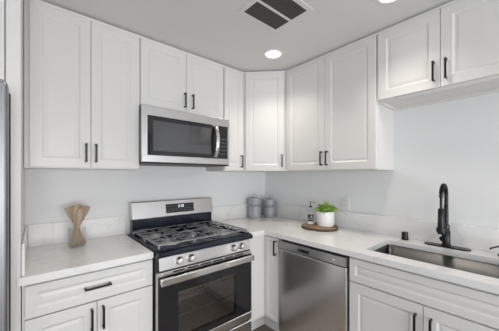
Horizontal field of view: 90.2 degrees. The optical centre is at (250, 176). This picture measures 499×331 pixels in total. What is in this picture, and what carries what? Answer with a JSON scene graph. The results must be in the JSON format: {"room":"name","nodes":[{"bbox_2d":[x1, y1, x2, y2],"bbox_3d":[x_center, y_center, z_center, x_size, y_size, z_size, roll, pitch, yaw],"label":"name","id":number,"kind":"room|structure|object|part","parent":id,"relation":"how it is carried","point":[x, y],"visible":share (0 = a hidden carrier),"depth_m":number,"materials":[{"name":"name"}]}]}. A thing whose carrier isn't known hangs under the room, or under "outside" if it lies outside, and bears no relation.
{"room":"kitchen","nodes":[
{"label":"kitchen","id":0,"kind":"room"},
{"bbox_2d":[25,165,264,234],"bbox_3d":[-1.610,0.176,1.603,5.000,2.406,0.150,0,0,-41],"label":"wall","id":1,"kind":"structure","parent":0,"point":[108,193],"depth_m":2.01,"materials":[{"name":"white paint"}]},
{"bbox_2d":[0,0,5,81],"bbox_3d":[-1.637,-0.709,1.034,0.916,0.576,0.672,0,0,-41],"label":"upper cabinet","id":2,"kind":"object","parent":1,"relation":"attached to","point":[2,2],"visible":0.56,"depth_m":1.10,"materials":[{"name":"white paint"}]},
{"bbox_2d":[28,216,124,247],"bbox_3d":[-1.235,0.392,1.814,0.583,0.146,0.019,0,0,-41],"label":"backsplash","id":3,"kind":"structure","parent":1,"relation":"attached to","point":[42,234],"depth_m":1.75,"materials":[{"name":"stone"}]},
{"bbox_2d":[24,0,138,169],"bbox_3d":[-1.124,-0.522,1.693,0.615,0.949,0.349,0,0,-41],"label":"upper cabinet","id":4,"kind":"object","parent":1,"relation":"attached to","point":[81,75],"visible":1,"depth_m":1.55,"materials":[{"name":"white paint"}]},
{"bbox_3d":[-1.143,-0.525,1.503,0.294,0.943,0.019,0,0,-41],"label":"door","id":5,"kind":"part","parent":4,"relation":"part of","materials":[{"name":"white paint"}]},
{"bbox_3d":[-1.035,-0.147,1.562,0.011,0.118,0.034,0,0,-41],"label":"handle","id":6,"kind":"part","parent":4,"relation":"part of","materials":[{"name":"black metal"}]},
{"bbox_3d":[-0.994,-0.147,1.597,0.011,0.118,0.034,0,0,-41],"label":"handle","id":7,"kind":"part","parent":4,"relation":"part of","materials":[{"name":"black metal"}]},
{"bbox_3d":[-0.919,-0.525,1.697,0.292,0.943,0.019,0,0,-41],"label":"door","id":8,"kind":"part","parent":4,"relation":"part of","materials":[{"name":"white paint"}]},
{"bbox_2d":[139,38,222,118],"bbox_3d":[-0.615,-0.755,2.135,0.731,0.483,0.349,0,0,-41],"label":"upper cabinet","id":9,"kind":"object","parent":1,"relation":"attached to","point":[169,78],"visible":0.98,"depth_m":1.98,"materials":[{"name":"white paint"}]},
{"bbox_3d":[-0.667,-0.758,1.916,0.354,0.477,0.019,0,0,-41],"label":"door","id":10,"kind":"part","parent":9,"relation":"part of","materials":[{"name":"white paint"}]},
{"bbox_2d":[139,104,228,166],"bbox_3d":[-0.582,-0.298,2.099,0.748,0.418,0.442,0,0,-41],"label":"microwave","id":11,"kind":"object","parent":9,"relation":"attached to","point":[167,137],"visible":0.99,"depth_m":1.92,"materials":[{"name":"silver metal"}]},
{"bbox_3d":[-0.524,-0.292,1.954,0.574,0.283,0.028,0,0,-41],"label":"door","id":12,"kind":"part","parent":11,"relation":"part of","materials":[{"name":"black glass"}]},
{"bbox_3d":[-0.289,-0.298,2.101,0.034,0.277,0.062,0,0,-41],"label":"door handle","id":13,"kind":"part","parent":11,"relation":"part of","materials":[{"name":"silver metal"}]},
{"bbox_3d":[-0.262,-0.292,2.181,0.116,0.283,0.028,0,0,-41],"label":"control panel","id":14,"kind":"part","parent":11,"relation":"part of","materials":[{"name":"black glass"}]},
{"bbox_3d":[-0.529,-0.611,2.001,0.011,0.118,0.034,0,0,-41],"label":"handle","id":15,"kind":"part","parent":9,"relation":"part of","materials":[{"name":"black metal"}]},
{"bbox_3d":[-0.477,-0.611,2.046,0.011,0.118,0.034,0,0,-41],"label":"handle","id":16,"kind":"part","parent":9,"relation":"part of","materials":[{"name":"black metal"}]},
{"bbox_3d":[-0.394,-0.758,2.152,0.362,0.477,0.019,0,0,-41],"label":"door","id":17,"kind":"part","parent":9,"relation":"part of","materials":[{"name":"white paint"}]},
{"bbox_2d":[206,67,242,171],"bbox_3d":[-0.251,-0.522,2.451,0.232,0.949,0.349,0,0,-41],"label":"upper cabinet","id":18,"kind":"object","parent":1,"relation":"attached to","point":[232,80],"visible":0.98,"depth_m":2.35,"materials":[{"name":"white paint"}]},
{"bbox_3d":[-0.166,-0.525,2.350,0.216,0.943,0.019,0,0,-41],"label":"door","id":19,"kind":"part","parent":18,"relation":"part of","materials":[{"name":"white paint"}]},
{"bbox_2d":[211,202,263,220],"bbox_3d":[-0.127,0.392,2.775,0.779,0.146,0.019,0,0,-41],"label":"backsplash","id":20,"kind":"structure","parent":1,"relation":"attached to","point":[220,213],"depth_m":2.69,"materials":[{"name":"stone"}]},
{"bbox_2d":[33,0,459,73],"bbox_3d":[0.092,-1.011,1.870,2.688,0.029,1.149,0,0,4],"label":"trim","id":21,"kind":"structure","parent":1,"relation":"attached to","point":[39,1],"depth_m":1.77,"materials":[{"name":"white paint"}]},
{"bbox_2d":[231,72,303,171],"bbox_3d":[0.148,-0.522,2.626,0.599,0.949,0.607,0,0,-41],"label":"upper cabinet","id":22,"kind":"object","parent":1,"relation":"attached to","point":[264,94],"visible":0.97,"depth_m":2.41,"materials":[{"name":"white paint"}]},
{"bbox_3d":[0.132,-0.525,2.411,0.372,0.943,0.019,0,0,4],"label":"door","id":23,"kind":"part","parent":22,"relation":"part of","materials":[{"name":"white paint"}]},
{"bbox_2d":[41,0,452,71],"bbox_3d":[0.077,-1.077,-0.343,5.000,0.100,5.400,0,0,-41],"label":"ceiling","id":24,"kind":"structure","parent":0,"point":[213,30],"depth_m":1.68,"materials":[{"name":"white paint"}]},
{"bbox_2d":[263,49,282,58],"bbox_3d":[0.185,-1.024,2.091,0.172,0.006,0.172,0,0,-41],"label":"recessed light","id":25,"kind":"object","parent":24,"relation":"in","point":[271,53],"visible":1,"depth_m":2.08,"materials":[{"name":"white plastic"}]},
{"bbox_2d":[237,0,313,32],"bbox_3d":[0.150,-1.024,1.543,0.348,0.004,0.327,0,0,-41],"label":"ceiling vent","id":26,"kind":"object","parent":24,"relation":"in","point":[273,15],"visible":1,"depth_m":1.55,"materials":[{"name":"metal"}]},
{"bbox_2d":[245,2,286,28],"bbox_3d":[0.103,-1.024,1.597,0.288,0.002,0.124,0,0,-41],"label":"grille","id":27,"kind":"object","parent":26,"relation":"attached to","point":[262,13],"depth_m":1.59,"materials":[{"name":"grey metal"}]},
{"bbox_2d":[260,0,305,18],"bbox_3d":[0.197,-1.024,1.489,0.288,0.002,0.124,0,0,-41],"label":"grille","id":28,"kind":"object","parent":26,"relation":"attached to","point":[287,9],"depth_m":1.51,"materials":[{"name":"grey metal"}]},
{"bbox_2d":[375,0,398,4],"bbox_3d":[0.790,-1.024,1.402,0.172,0.006,0.172,0,0,-41],"label":"recessed light","id":29,"kind":"object","parent":24,"relation":"in","point":[381,2],"visible":1,"depth_m":1.46,"materials":[{"name":"white plastic"}]},
{"bbox_2d":[252,324,274,330],"bbox_3d":[0.077,1.429,-0.343,5.000,0.100,5.400,0,0,-41],"label":"floor","id":30,"kind":"structure","parent":0,"point":[263,327],"depth_m":2.25,"materials":[{"name":"brown wood"}]},
{"bbox_2d":[0,81,10,330],"bbox_3d":[-1.536,0.491,0.971,0.884,1.737,0.821,0,0,-41],"label":"refrigerator","id":31,"kind":"object","parent":30,"relation":"on","point":[5,97],"visible":0.93,"depth_m":0.99,"materials":[{"name":"silver metal"}]},
{"bbox_2d":[6,0,24,330],"bbox_3d":[-1.282,0.177,1.364,0.048,2.404,0.639,0,0,-41],"label":"end panel","id":32,"kind":"object","parent":30,"relation":"on","point":[14,9],"visible":0.65,"depth_m":1.13,"materials":[{"name":"white paint"}]},
{"bbox_2d":[22,258,152,330],"bbox_3d":[-1.027,0.941,1.569,0.600,0.874,0.661,0,0,-41],"label":"base cabinet","id":33,"kind":"object","parent":30,"relation":"on","point":[120,297],"visible":0.98,"depth_m":1.34,"materials":[{"name":"white paint"}]},
{"bbox_3d":[-0.949,0.943,1.257,0.288,0.532,0.019,0,0,-41],"label":"door","id":34,"kind":"part","parent":33,"relation":"part of","materials":[{"name":"white paint"}]},
{"bbox_2d":[17,216,152,286],"bbox_3d":[-1.039,0.411,1.568,0.610,0.183,0.648,0,0,-41],"label":"countertop","id":35,"kind":"structure","parent":33,"relation":"on","point":[46,252],"depth_m":1.55,"materials":[{"name":"stone"}]},
{"bbox_3d":[-1.150,0.403,1.644,0.102,0.124,0.102,0,0,-41],"label":"glass jar","id":36,"kind":"object","parent":35,"relation":"on","visible":0},
{"bbox_2d":[69,204,80,245],"bbox_3d":[-1.149,0.318,1.627,0.066,0.274,0.019,0,0,-33],"label":"wooden spoon","id":37,"kind":"object","parent":36,"relation":"in","point":[77,207],"visible":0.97,"depth_m":1.62,"materials":[{"name":"brown wood"}]},
{"bbox_2d":[64,205,85,243],"bbox_3d":[-1.169,0.326,1.654,0.122,0.265,0.012,0,0,-25],"label":"wooden spatula","id":38,"kind":"object","parent":36,"relation":"in","point":[67,209],"visible":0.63,"depth_m":1.64,"materials":[{"name":"brown wood"}]},
{"bbox_2d":[70,206,81,244],"bbox_3d":[-1.155,0.326,1.642,0.068,0.259,0.010,0,0,-20],"label":"wooden spatula","id":39,"kind":"object","parent":36,"relation":"in","point":[79,240],"visible":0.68,"depth_m":1.64,"materials":[{"name":"brown wood"}]},
{"bbox_2d":[72,208,84,246],"bbox_3d":[-1.123,0.331,1.621,0.067,0.248,0.017,0,0,-24],"label":"wooden spoon","id":40,"kind":"object","parent":36,"relation":"in","point":[80,213],"visible":1,"depth_m":1.62,"materials":[{"name":"brown wood"}]},
{"bbox_2d":[69,205,89,243],"bbox_3d":[-1.145,0.325,1.663,0.120,0.267,0.017,0,0,-30],"label":"wooden spatula","id":41,"kind":"object","parent":36,"relation":"in","point":[86,208],"visible":0.38,"depth_m":1.67,"materials":[{"name":"brown wood"}]},
{"bbox_3d":[-0.841,0.764,1.315,0.011,0.118,0.034,0,0,-41],"label":"handle","id":42,"kind":"part","parent":33,"relation":"part of","materials":[{"name":"black metal"}]},
{"bbox_3d":[-0.819,0.592,1.334,0.125,0.011,0.034,0,0,-41],"label":"handle","id":43,"kind":"part","parent":33,"relation":"part of","materials":[{"name":"black metal"}]},
{"bbox_3d":[-0.801,0.764,1.350,0.011,0.118,0.034,0,0,-41],"label":"handle","id":44,"kind":"part","parent":33,"relation":"part of","materials":[{"name":"black metal"}]},
{"bbox_3d":[-0.727,0.943,1.450,0.294,0.532,0.019,0,0,-41],"label":"door","id":45,"kind":"part","parent":33,"relation":"part of","materials":[{"name":"white paint"}]},
{"bbox_2d":[127,197,254,330],"bbox_3d":[-0.478,0.795,1.981,0.763,1.168,0.703,0,0,-41],"label":"gas range","id":46,"kind":"object","parent":30,"relation":"on","point":[202,267],"visible":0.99,"depth_m":1.90,"materials":[{"name":"silver metal"}]},
{"bbox_3d":[-0.448,0.543,1.587,0.053,0.053,0.035,0,-6,-41],"label":"knob","id":47,"kind":"part","parent":46,"relation":"part of","materials":[{"name":"silver metal"}]},
{"bbox_2d":[127,224,252,258],"bbox_3d":[-0.490,0.483,1.991,0.757,0.037,0.671,0,0,-41],"label":"cooktop","id":48,"kind":"object","parent":46,"relation":"in","point":[190,247],"depth_m":1.82,"materials":[{"name":"black metal"}]},
{"bbox_3d":[-0.385,0.543,1.642,0.053,0.053,0.035,0,-6,-41],"label":"knob","id":49,"kind":"part","parent":46,"relation":"part of","materials":[{"name":"silver metal"}]},
{"bbox_3d":[-0.291,0.544,1.761,0.726,0.076,0.028,0,0,-41],"label":"control panel","id":50,"kind":"part","parent":46,"relation":"part of","materials":[{"name":"silver metal"}]},
{"bbox_2d":[156,249,254,330],"bbox_3d":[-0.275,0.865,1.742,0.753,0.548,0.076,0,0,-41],"label":"oven","id":51,"kind":"object","parent":46,"relation":"in","point":[170,281],"depth_m":1.73,"materials":[{"name":"silver metal"}]},
{"bbox_2d":[178,274,233,330],"bbox_3d":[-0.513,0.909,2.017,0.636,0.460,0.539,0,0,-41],"label":"oven window","id":52,"kind":"structure","parent":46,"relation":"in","point":[199,305],"depth_m":2.11,"materials":[{"name":"black glass"}]},
{"bbox_3d":[-0.120,0.543,1.871,0.053,0.053,0.035,0,-6,-41],"label":"knob","id":53,"kind":"part","parent":46,"relation":"part of","materials":[{"name":"silver metal"}]},
{"bbox_3d":[-0.289,1.229,1.758,0.745,0.160,0.033,0,0,-41],"label":"storage drawer","id":54,"kind":"part","parent":46,"relation":"part of","materials":[{"name":"silver metal"}]},
{"bbox_3d":[-0.064,0.543,1.921,0.053,0.053,0.035,0,-6,-41],"label":"knob","id":55,"kind":"part","parent":46,"relation":"part of","materials":[{"name":"silver metal"}]},
{"bbox_2d":[249,235,281,330],"bbox_3d":[0.137,0.941,2.487,0.797,0.874,0.800,0,0,-41],"label":"base cabinet","id":56,"kind":"object","parent":30,"relation":"on","point":[265,266],"visible":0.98,"depth_m":2.11,"materials":[{"name":"white paint"}]},
{"bbox_3d":[0.180,0.863,2.103,0.019,0.692,0.150,0,0,-41],"label":"door","id":57,"kind":"part","parent":56,"relation":"part of","materials":[{"name":"white paint"}]},
{"bbox_2d":[211,202,498,293],"bbox_3d":[0.599,0.411,1.953,0.799,0.183,2.213,0,0,-41],"label":"countertop","id":58,"kind":"structure","parent":56,"relation":"on","point":[357,235],"depth_m":1.80,"materials":[{"name":"stone"}]},
{"bbox_2d":[248,194,260,218],"bbox_3d":[0.042,0.331,2.786,0.146,0.268,0.146,0,0,-41],"label":"canister","id":59,"kind":"object","parent":58,"relation":"on","point":[254,202],"visible":1,"depth_m":2.73,"materials":[{"name":"grey metal"}]},
{"bbox_3d":[0.042,0.252,2.786,0.146,0.027,0.146,0,0,-41],"label":"lid","id":60,"kind":"part","parent":59,"relation":"part of","materials":[{"name":"grey metal"}]},
{"bbox_2d":[263,195,275,216],"bbox_3d":[0.215,0.342,2.859,0.142,0.246,0.142,0,0,-41],"label":"canister","id":61,"kind":"object","parent":58,"relation":"on","point":[269,204],"visible":1,"depth_m":2.80,"materials":[{"name":"grey metal"}]},
{"bbox_3d":[0.215,0.274,2.859,0.142,0.027,0.142,0,0,-41],"label":"lid","id":62,"kind":"part","parent":61,"relation":"part of","materials":[{"name":"grey metal"}]},
{"bbox_2d":[301,222,337,231],"bbox_3d":[0.623,0.454,2.228,0.321,0.021,0.323,0,0,-41],"label":"wooden tray","id":63,"kind":"object","parent":58,"relation":"on","point":[315,227],"visible":0.76,"depth_m":2.15,"materials":[{"name":"brown wood"}]},
{"bbox_2d":[307,201,314,224],"bbox_3d":[0.547,0.338,2.286,0.069,0.210,0.069,0,0,-41],"label":"soap bottle","id":64,"kind":"object","parent":63,"relation":"on","point":[310,221],"visible":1,"depth_m":2.26,"materials":[{"name":"clear glass"}]},
{"bbox_2d":[314,201,337,226],"bbox_3d":[0.668,0.333,2.210,0.233,0.220,0.209,0,0,-4],"label":"potted plant","id":65,"kind":"object","parent":63,"relation":"on","point":[325,212],"visible":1,"depth_m":2.15,"materials":[{"name":"green plant"}]},
{"bbox_3d":[0.664,0.378,2.212,0.151,0.131,0.151,0,0,-41],"label":"pot","id":66,"kind":"part","parent":65,"relation":"part of","materials":[{"name":"white ceramic"}]},
{"bbox_2d":[401,231,408,239],"bbox_3d":[1.129,0.436,1.825,0.052,0.056,0.052,0,0,-41],"label":"air gap","id":67,"kind":"object","parent":58,"relation":"on","point":[404,235],"visible":1,"depth_m":1.81,"materials":[{"name":"black metal"}]},
{"bbox_2d":[374,244,498,278],"bbox_3d":[1.094,0.619,1.453,0.387,0.232,0.687,0,0,-41],"label":"sink","id":68,"kind":"object","parent":58,"relation":"in","point":[481,268],"visible":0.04,"depth_m":1.58,"materials":[{"name":"grey metal"}]},
{"bbox_2d":[424,183,470,251],"bbox_3d":[1.237,0.255,1.592,0.182,0.419,0.245,0,0,-41],"label":"faucet","id":69,"kind":"object","parent":58,"relation":"on","point":[443,227],"visible":1,"depth_m":1.60,"materials":[{"name":"black metal"}]},
{"bbox_3d":[1.217,0.335,1.579,0.134,0.024,0.051,0,0,-41],"label":"docking arm","id":70,"kind":"part","parent":69,"relation":"part of","materials":[{"name":"black metal"}]},
{"bbox_3d":[1.243,0.376,1.611,0.053,0.094,0.035,0,0,-31],"label":"lever","id":71,"kind":"part","parent":69,"relation":"part of","materials":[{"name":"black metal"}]},
{"bbox_3d":[1.283,0.461,1.631,0.062,0.008,0.245,0,0,-41],"label":"deck plate","id":72,"kind":"part","parent":69,"relation":"part of","materials":[{"name":"black metal"}]},
{"bbox_2d":[278,239,349,330],"bbox_3d":[0.644,0.945,1.997,0.618,0.867,0.589,0,0,-41],"label":"dishwasher","id":73,"kind":"object","parent":30,"relation":"on","point":[314,283],"visible":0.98,"depth_m":1.77,"materials":[{"name":"silver metal"}]},
{"bbox_2d":[350,244,498,330],"bbox_3d":[1.102,0.941,1.478,0.661,0.874,0.788,0,0,-41],"label":"base cabinet","id":74,"kind":"object","parent":30,"relation":"on","point":[382,297],"visible":0.99,"depth_m":1.31,"materials":[{"name":"white paint"}]},
{"bbox_3d":[0.760,0.938,1.434,0.019,0.542,0.394,0,0,-41],"label":"door","id":75,"kind":"part","parent":74,"relation":"part of","materials":[{"name":"white paint"}]},
{"bbox_3d":[0.850,0.774,1.290,0.034,0.118,0.011,0,0,-41],"label":"handle","id":76,"kind":"part","parent":74,"relation":"part of","materials":[{"name":"black metal"}]},
{"bbox_3d":[0.895,0.774,1.239,0.034,0.118,0.011,0,0,-41],"label":"handle","id":77,"kind":"part","parent":74,"relation":"part of","materials":[{"name":"black metal"}]},
{"bbox_3d":[1.016,0.938,1.140,0.019,0.542,0.379,0,0,-41],"label":"door","id":78,"kind":"part","parent":74,"relation":"part of","materials":[{"name":"white paint"}]},
{"bbox_2d":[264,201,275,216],"bbox_3d":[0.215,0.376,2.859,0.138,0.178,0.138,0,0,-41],"label":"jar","id":79,"kind":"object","parent":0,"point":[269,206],"depth_m":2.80,"materials":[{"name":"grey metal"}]},
{"bbox_2d":[265,92,498,264],"bbox_3d":[1.871,0.176,1.214,0.150,2.406,5.000,0,0,-41],"label":"wall","id":80,"kind":"structure","parent":0,"point":[454,143],"depth_m":1.79,"materials":[{"name":"white paint"}]},
{"bbox_2d":[286,35,393,171],"bbox_3d":[0.715,-0.522,2.164,0.349,0.949,0.847,0,0,-41],"label":"upper cabinet","id":81,"kind":"object","parent":80,"relation":"attached to","point":[335,120],"visible":1,"depth_m":1.97,"materials":[{"name":"white paint"}]},
{"bbox_3d":[0.482,-0.525,2.232,0.019,0.943,0.416,0,0,-41],"label":"door","id":82,"kind":"part","parent":81,"relation":"part of","materials":[{"name":"white paint"}]},
{"bbox_3d":[0.583,-0.147,2.076,0.034,0.118,0.011,0,0,-41],"label":"handle","id":83,"kind":"part","parent":81,"relation":"part of","materials":[{"name":"black metal"}]},
{"bbox_3d":[0.755,-0.525,1.918,0.019,0.943,0.410,0,0,-41],"label":"door","id":84,"kind":"part","parent":81,"relation":"part of","materials":[{"name":"white paint"}]},
{"bbox_2d":[342,196,348,209],"bbox_3d":[0.859,0.244,2.259,0.008,0.116,0.068,0,0,-41],"label":"wall outlet","id":85,"kind":"object","parent":80,"relation":"attached to","point":[345,200],"visible":1,"depth_m":2.26,"materials":[{"name":"white paint"}]},
{"bbox_2d":[276,203,498,252],"bbox_3d":[0.894,0.392,2.208,0.019,0.146,2.213,0,0,-41],"label":"backsplash","id":86,"kind":"structure","parent":80,"relation":"attached to","point":[467,236],"depth_m":1.87,"materials":[{"name":"stone"}]},
{"bbox_2d":[378,0,498,110],"bbox_3d":[1.232,-0.755,1.568,0.349,0.483,0.730,0,0,-41],"label":"upper cabinet","id":87,"kind":"object","parent":80,"relation":"attached to","point":[449,53],"visible":1,"depth_m":1.49,"materials":[{"name":"white paint"}]},
{"bbox_3d":[1.014,-0.764,1.619,0.019,0.465,0.354,0,0,-41],"label":"door","id":88,"kind":"part","parent":87,"relation":"part of","materials":[{"name":"white paint"}]},
{"bbox_3d":[1.092,-0.628,1.490,0.034,0.118,0.011,0,0,-41],"label":"handle","id":89,"kind":"part","parent":87,"relation":"part of","materials":[{"name":"black metal"}]},
{"bbox_3d":[1.252,-0.520,1.585,0.296,0.012,0.730,0,0,-41],"label":"light rail","id":90,"kind":"part","parent":87,"relation":"part of","materials":[{"name":"white paint"}]},
{"bbox_3d":[1.131,-0.628,1.444,0.034,0.118,0.011,0,0,-41],"label":"handle","id":91,"kind":"part","parent":87,"relation":"part of","materials":[{"name":"black metal"}]},
{"bbox_3d":[1.250,-0.764,1.347,0.019,0.465,0.360,0,0,-41],"label":"door","id":92,"kind":"part","parent":87,"relation":"part of","materials":[{"name":"white paint"}]}
]}

